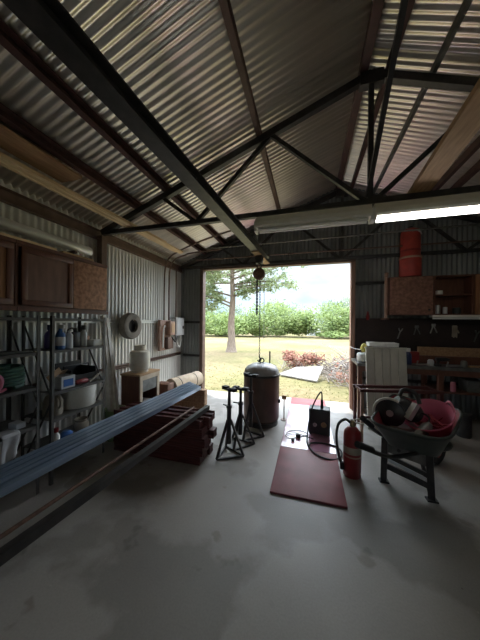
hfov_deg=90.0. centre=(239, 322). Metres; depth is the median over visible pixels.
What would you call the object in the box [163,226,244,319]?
conduit
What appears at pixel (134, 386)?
base cabinet
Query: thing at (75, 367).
crate
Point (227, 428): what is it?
stand
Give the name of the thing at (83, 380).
drill
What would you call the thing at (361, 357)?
plastic bag
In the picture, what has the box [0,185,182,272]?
beam
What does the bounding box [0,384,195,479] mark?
tube
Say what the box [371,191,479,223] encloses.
strip light
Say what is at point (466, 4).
roof purlin
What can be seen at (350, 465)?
fire extinguisher
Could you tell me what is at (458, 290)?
upper cabinet
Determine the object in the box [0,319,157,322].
beam
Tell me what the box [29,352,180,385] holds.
wall girt
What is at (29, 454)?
tube
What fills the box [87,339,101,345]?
box
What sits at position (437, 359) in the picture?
drill
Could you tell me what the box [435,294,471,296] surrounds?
shelf
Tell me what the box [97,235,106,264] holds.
wall post
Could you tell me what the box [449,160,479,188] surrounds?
roof purlin
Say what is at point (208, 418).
beam
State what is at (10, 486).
tube
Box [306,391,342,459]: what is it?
charger
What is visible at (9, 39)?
purlin
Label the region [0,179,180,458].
wall
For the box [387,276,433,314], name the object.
upper cabinet
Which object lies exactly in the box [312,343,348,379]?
brush pile
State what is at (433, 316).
strip light
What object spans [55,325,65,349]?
spray bottle
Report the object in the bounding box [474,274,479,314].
upper cabinet
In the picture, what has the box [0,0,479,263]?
ceiling
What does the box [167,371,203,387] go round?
roll
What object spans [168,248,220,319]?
conduit
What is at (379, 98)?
roof purlin
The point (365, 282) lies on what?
beam
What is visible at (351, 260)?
trim
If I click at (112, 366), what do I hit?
strip
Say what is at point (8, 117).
purlin
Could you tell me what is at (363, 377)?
wall girt
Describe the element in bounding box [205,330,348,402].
ground
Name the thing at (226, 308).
tree
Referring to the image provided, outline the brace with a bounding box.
[365,0,407,196]
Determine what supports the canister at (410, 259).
on the upper cabinet at (413, 295)
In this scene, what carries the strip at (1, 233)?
on the upper cabinet at (7, 244)
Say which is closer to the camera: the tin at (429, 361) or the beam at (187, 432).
the beam at (187, 432)
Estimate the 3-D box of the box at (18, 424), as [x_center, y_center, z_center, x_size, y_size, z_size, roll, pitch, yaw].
[-1.874,0.858,2.018,0.100,0.048,0.070,1,0,16]
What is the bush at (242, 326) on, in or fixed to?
on the ground at (247, 346)
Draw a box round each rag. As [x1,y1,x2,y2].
[0,429,20,464]
[415,414,448,429]
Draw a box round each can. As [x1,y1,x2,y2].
[65,331,72,348]
[450,382,455,391]
[456,411,471,438]
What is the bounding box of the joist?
[407,78,479,193]
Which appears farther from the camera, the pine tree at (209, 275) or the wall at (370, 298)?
the pine tree at (209, 275)
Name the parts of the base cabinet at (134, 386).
panel, frame, panel, drawer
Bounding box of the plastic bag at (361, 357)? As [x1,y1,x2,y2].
[357,352,365,361]
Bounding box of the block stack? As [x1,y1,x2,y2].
[181,388,206,408]
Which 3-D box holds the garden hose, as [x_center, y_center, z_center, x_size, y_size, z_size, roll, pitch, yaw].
[-1.959,0.442,2.002,0.259,0.209,0.258,1,0,16]
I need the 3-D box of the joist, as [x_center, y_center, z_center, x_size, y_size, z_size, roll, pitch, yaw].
[1.229,-1.195,1.065,0.160,0.040,2.525,0,0,20]
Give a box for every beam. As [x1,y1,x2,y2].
[0,185,182,272]
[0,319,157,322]
[1,0,269,263]
[113,434,205,456]
[114,407,203,429]
[114,442,203,465]
[119,428,208,447]
[122,404,212,425]
[128,401,214,418]
[131,422,205,438]
[207,442,212,454]
[208,426,216,438]
[355,281,384,284]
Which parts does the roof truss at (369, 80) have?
king post, gusset plate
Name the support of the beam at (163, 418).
on the beam at (187, 432)
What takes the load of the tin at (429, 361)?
on the workbench
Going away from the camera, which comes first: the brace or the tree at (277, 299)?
the brace
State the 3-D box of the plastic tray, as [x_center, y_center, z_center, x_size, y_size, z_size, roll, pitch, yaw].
[2.218,0.334,3.753,0.408,0.059,0.216,1,0,16]
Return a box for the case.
[159,381,173,405]
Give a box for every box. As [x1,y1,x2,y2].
[8,420,25,429]
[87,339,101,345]
[158,320,176,350]
[410,351,418,362]
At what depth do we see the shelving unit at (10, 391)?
2.08 m
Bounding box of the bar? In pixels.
[0,405,209,566]
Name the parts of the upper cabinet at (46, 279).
door, door panel, door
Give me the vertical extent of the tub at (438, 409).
0.411 m
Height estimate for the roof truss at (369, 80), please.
1.323 m
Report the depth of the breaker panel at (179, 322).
4.86 m
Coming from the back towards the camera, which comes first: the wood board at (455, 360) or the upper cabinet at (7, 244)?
the wood board at (455, 360)
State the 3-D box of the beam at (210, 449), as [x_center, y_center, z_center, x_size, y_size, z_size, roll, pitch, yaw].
[-0.864,1.446,2.927,1.108,0.092,0.104,1,0,16]
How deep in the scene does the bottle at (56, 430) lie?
2.28 m
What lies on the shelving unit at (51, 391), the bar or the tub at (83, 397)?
the tub at (83, 397)
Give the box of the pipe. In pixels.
[0,216,92,255]
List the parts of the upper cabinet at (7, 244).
door panel, door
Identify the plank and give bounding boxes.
[0,123,81,182]
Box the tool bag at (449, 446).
[443,441,452,451]
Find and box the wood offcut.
[59,251,93,260]
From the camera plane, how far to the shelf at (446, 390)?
3.47 m
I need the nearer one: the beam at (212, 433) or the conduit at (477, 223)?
the beam at (212, 433)
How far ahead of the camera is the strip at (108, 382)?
3.11 m
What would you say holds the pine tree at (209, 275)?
on the ground at (247, 346)
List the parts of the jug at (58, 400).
handle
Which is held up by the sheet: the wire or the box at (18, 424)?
the wire
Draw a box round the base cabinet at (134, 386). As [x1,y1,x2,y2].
[120,368,159,405]
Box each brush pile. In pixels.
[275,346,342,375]
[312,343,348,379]
[316,363,348,386]
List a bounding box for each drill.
[75,378,90,383]
[434,357,449,366]
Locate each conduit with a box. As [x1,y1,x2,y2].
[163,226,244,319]
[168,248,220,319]
[175,269,176,316]
[196,240,479,260]
[205,223,479,248]
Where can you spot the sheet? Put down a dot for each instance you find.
(298, 415)
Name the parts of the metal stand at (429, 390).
leg, leg, rail, rail, leg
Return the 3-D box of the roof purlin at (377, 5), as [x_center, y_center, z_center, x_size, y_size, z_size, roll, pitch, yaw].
[0.758,-2.413,0.829,0.070,0.085,7.400,1,0,16]
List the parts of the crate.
handle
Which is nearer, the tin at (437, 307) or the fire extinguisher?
the fire extinguisher
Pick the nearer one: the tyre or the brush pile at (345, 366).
the tyre
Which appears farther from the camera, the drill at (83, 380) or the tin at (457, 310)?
the tin at (457, 310)
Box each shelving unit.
[0,315,40,494]
[21,316,105,485]
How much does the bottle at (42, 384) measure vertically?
0.150 m
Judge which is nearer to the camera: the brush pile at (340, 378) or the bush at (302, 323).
the brush pile at (340, 378)
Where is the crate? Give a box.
[55,360,96,380]
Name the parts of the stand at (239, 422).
leg, post, post, leg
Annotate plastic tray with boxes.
[366,342,398,346]
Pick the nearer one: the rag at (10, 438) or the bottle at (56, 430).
the rag at (10, 438)
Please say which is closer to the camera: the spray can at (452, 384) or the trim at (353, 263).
the spray can at (452, 384)
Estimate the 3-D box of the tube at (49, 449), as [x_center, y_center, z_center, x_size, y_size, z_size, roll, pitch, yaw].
[-1.378,0.983,2.036,0.048,0.048,3.864,1,0,18]
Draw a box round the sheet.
[281,404,335,453]
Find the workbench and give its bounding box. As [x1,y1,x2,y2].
[351,358,479,421]
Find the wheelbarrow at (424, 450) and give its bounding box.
[354,394,462,503]
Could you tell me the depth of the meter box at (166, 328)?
4.47 m
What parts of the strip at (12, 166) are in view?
lumber strip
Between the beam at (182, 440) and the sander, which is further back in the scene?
the beam at (182, 440)
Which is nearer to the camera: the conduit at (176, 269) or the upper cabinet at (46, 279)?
the upper cabinet at (46, 279)
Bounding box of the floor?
[0,390,479,639]
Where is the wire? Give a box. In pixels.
[285,430,312,440]
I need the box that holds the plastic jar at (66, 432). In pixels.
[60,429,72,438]
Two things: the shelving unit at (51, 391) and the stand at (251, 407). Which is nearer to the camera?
the shelving unit at (51, 391)
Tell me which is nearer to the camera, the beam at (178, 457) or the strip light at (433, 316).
the beam at (178, 457)
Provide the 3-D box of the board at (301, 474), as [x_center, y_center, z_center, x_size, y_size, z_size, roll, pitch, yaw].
[0.954,1.498,3.379,0.633,0.019,2.810,1,0,16]
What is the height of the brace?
1.126 m
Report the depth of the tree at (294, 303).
43.91 m
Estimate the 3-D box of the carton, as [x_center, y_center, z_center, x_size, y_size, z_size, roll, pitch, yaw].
[-1.783,0.540,2.357,0.152,0.208,0.229,1,0,16]
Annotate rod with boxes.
[0,407,194,539]
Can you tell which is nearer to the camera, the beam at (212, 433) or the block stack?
the beam at (212, 433)
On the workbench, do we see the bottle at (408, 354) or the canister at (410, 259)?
the bottle at (408, 354)
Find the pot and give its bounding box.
[73,416,88,431]
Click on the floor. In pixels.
(168, 550)
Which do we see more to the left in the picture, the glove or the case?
the case
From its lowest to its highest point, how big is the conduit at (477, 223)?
0.056 m
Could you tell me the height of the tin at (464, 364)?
0.088 m
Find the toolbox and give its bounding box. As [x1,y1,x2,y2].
[458,377,479,392]
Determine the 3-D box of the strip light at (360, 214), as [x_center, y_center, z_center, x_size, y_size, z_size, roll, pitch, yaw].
[0.706,-1.047,2.422,1.129,0.174,0.140,1,0,16]
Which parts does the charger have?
panel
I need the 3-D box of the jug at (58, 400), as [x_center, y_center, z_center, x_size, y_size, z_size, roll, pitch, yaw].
[-1.830,0.776,2.349,0.163,0.235,0.162,1,0,-29]
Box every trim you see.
[199,270,205,388]
[200,259,355,270]
[349,261,355,408]
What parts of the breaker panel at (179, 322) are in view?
door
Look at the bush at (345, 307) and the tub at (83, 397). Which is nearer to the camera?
the tub at (83, 397)
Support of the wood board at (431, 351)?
on the wood board at (455, 360)
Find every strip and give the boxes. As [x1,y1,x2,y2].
[0,152,181,253]
[0,162,175,252]
[0,232,56,250]
[100,315,113,411]
[106,318,118,409]
[384,277,387,317]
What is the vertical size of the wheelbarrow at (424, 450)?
0.765 m
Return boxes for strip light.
[254,204,373,234]
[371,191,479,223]
[429,315,479,318]
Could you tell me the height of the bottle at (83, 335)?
0.230 m
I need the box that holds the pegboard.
[356,318,479,356]
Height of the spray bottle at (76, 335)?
0.209 m
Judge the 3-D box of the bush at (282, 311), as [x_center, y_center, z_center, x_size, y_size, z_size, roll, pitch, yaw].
[3.499,-0.721,28.625,7.595,4.578,7.638,1,0,-24]
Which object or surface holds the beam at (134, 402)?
on the beam
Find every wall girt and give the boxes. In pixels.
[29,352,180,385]
[182,353,198,356]
[184,321,199,322]
[356,376,457,384]
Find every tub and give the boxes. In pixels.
[60,384,96,409]
[105,405,125,441]
[404,399,455,436]
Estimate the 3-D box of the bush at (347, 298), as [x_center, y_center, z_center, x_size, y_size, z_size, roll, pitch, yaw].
[17.905,-1.763,42.559,10.006,7.014,6.504,1,0,-14]
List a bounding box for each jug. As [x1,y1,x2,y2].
[42,394,62,416]
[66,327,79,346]
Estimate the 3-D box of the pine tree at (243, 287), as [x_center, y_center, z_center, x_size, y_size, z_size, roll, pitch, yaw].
[-0.240,-2.861,12.981,6.990,8.965,6.037,1,0,-26]
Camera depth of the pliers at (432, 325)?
3.87 m
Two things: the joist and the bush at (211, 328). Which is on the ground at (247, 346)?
the bush at (211, 328)
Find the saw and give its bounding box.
[373,388,423,431]
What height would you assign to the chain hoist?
1.630 m
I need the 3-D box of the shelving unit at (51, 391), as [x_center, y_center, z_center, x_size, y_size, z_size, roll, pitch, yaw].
[-1.822,0.709,2.529,0.385,1.550,0.600,1,0,16]
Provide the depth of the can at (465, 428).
3.16 m
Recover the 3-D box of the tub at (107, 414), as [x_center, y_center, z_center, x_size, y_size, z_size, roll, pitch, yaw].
[-1.610,1.294,3.096,0.270,0.385,0.268,1,0,16]
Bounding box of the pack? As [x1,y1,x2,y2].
[360,343,366,351]
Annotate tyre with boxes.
[118,313,141,338]
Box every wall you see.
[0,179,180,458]
[180,188,479,419]
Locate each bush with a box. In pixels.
[205,310,240,335]
[220,312,266,335]
[240,298,303,335]
[279,310,318,335]
[305,300,349,338]
[334,307,349,333]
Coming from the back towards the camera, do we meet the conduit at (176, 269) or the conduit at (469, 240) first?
the conduit at (176, 269)
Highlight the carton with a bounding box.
[46,367,74,389]
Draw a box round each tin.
[427,359,433,365]
[435,305,439,313]
[443,307,447,313]
[452,307,460,313]
[460,361,467,367]
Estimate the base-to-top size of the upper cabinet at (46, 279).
0.585 m
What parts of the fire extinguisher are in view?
lever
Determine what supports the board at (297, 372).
on the ground at (247, 346)
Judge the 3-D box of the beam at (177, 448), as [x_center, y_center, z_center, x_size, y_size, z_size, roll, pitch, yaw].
[-0.928,1.351,2.713,1.138,0.092,0.104,1,0,16]
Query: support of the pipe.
attached to the wall at (135, 284)
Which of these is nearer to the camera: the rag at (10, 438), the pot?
the rag at (10, 438)
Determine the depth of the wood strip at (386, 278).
3.90 m
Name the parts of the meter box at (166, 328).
plate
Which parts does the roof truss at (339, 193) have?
king post, gusset plate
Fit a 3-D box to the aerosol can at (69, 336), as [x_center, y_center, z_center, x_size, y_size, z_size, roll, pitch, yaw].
[-1.714,0.167,2.410,0.064,0.175,0.063,1,0,16]
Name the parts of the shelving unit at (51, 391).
post, post, shelf, shelf, shelf, shelf, shelf, post, post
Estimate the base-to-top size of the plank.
0.022 m
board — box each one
[270,397,347,508]
[280,366,322,381]
[417,347,479,356]
[419,355,479,365]
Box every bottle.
[40,374,48,390]
[44,325,49,348]
[54,427,59,440]
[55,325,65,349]
[80,325,86,346]
[406,348,411,364]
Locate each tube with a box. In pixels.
[0,382,191,469]
[0,383,193,474]
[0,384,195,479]
[0,385,198,484]
[0,386,200,497]
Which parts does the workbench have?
leg, leg, leg, leg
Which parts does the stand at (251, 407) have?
leg, post, leg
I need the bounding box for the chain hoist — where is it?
[253,254,264,361]
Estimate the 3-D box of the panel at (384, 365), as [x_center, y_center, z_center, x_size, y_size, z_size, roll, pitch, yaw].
[2.109,0.938,3.452,0.554,1.169,0.168,1,0,12]
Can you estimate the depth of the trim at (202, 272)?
5.03 m
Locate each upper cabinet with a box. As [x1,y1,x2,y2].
[0,235,16,310]
[14,239,107,314]
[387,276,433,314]
[433,274,473,314]
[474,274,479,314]
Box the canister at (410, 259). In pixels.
[399,226,421,276]
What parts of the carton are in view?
print panel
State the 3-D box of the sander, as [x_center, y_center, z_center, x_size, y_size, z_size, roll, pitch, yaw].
[1.532,0.877,2.024,0.218,0.201,0.110,0,0,-19]
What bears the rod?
on the trestle
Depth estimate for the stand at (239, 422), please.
2.94 m
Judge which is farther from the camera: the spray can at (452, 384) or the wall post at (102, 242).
the spray can at (452, 384)
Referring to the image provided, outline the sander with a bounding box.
[412,412,432,435]
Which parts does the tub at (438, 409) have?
handle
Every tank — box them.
[129,345,149,372]
[243,351,279,428]
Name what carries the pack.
in the plastic bag at (361, 357)
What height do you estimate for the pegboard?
0.680 m
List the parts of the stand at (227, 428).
leg, post, post, leg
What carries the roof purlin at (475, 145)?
attached to the roof truss at (369, 80)
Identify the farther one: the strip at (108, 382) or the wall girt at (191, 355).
the wall girt at (191, 355)
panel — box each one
[171,317,183,346]
[364,347,407,429]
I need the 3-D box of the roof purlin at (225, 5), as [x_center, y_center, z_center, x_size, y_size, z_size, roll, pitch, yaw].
[-0.216,-2.038,1.107,0.050,0.085,7.400,1,0,16]
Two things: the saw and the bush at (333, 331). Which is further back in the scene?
the bush at (333, 331)
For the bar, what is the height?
0.046 m
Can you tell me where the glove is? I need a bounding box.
[452,325,458,337]
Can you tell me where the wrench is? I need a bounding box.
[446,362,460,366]
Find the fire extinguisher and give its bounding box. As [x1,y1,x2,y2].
[335,418,363,479]
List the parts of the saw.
motor, handle, clamp arm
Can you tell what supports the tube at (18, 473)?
on the block stack
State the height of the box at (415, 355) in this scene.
0.179 m
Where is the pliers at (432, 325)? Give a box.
[430,324,437,332]
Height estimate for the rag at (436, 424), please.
0.168 m
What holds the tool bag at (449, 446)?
in the wheelbarrow at (424, 450)
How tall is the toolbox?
0.169 m
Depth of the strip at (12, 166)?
2.28 m
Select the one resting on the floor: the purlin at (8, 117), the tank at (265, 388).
the tank at (265, 388)
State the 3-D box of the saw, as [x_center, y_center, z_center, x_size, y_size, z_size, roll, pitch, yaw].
[1.426,0.807,2.161,0.408,0.411,0.244,1,0,16]
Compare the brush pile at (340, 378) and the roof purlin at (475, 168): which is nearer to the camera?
the roof purlin at (475, 168)
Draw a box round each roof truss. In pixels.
[100,66,479,235]
[181,188,479,269]
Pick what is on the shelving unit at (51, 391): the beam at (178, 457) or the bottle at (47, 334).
the bottle at (47, 334)
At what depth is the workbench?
3.45 m
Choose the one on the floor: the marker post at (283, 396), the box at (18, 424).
the marker post at (283, 396)
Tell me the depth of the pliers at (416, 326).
3.94 m
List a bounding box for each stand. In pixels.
[215,385,244,460]
[232,385,254,449]
[242,372,264,440]
[352,384,443,441]
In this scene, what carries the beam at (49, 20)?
attached to the roof truss at (369, 80)
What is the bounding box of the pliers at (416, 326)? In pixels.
[413,325,420,334]
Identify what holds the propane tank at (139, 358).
on the base cabinet at (134, 386)
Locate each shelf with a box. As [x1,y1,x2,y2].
[423,383,479,395]
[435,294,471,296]
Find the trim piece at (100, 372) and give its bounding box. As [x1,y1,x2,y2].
[89,371,101,381]
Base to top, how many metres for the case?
0.550 m
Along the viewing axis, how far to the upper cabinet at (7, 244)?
1.90 m
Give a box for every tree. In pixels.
[205,266,309,352]
[206,270,238,284]
[213,303,248,319]
[249,299,299,328]
[288,303,336,323]
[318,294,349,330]
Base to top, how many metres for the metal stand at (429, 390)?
0.670 m
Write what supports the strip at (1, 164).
on the roof truss at (369, 80)
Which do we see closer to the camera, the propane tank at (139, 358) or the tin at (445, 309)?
the propane tank at (139, 358)
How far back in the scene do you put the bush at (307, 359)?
7.51 m
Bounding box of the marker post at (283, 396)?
[281,395,286,420]
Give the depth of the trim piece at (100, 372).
2.67 m
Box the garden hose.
[0,364,25,388]

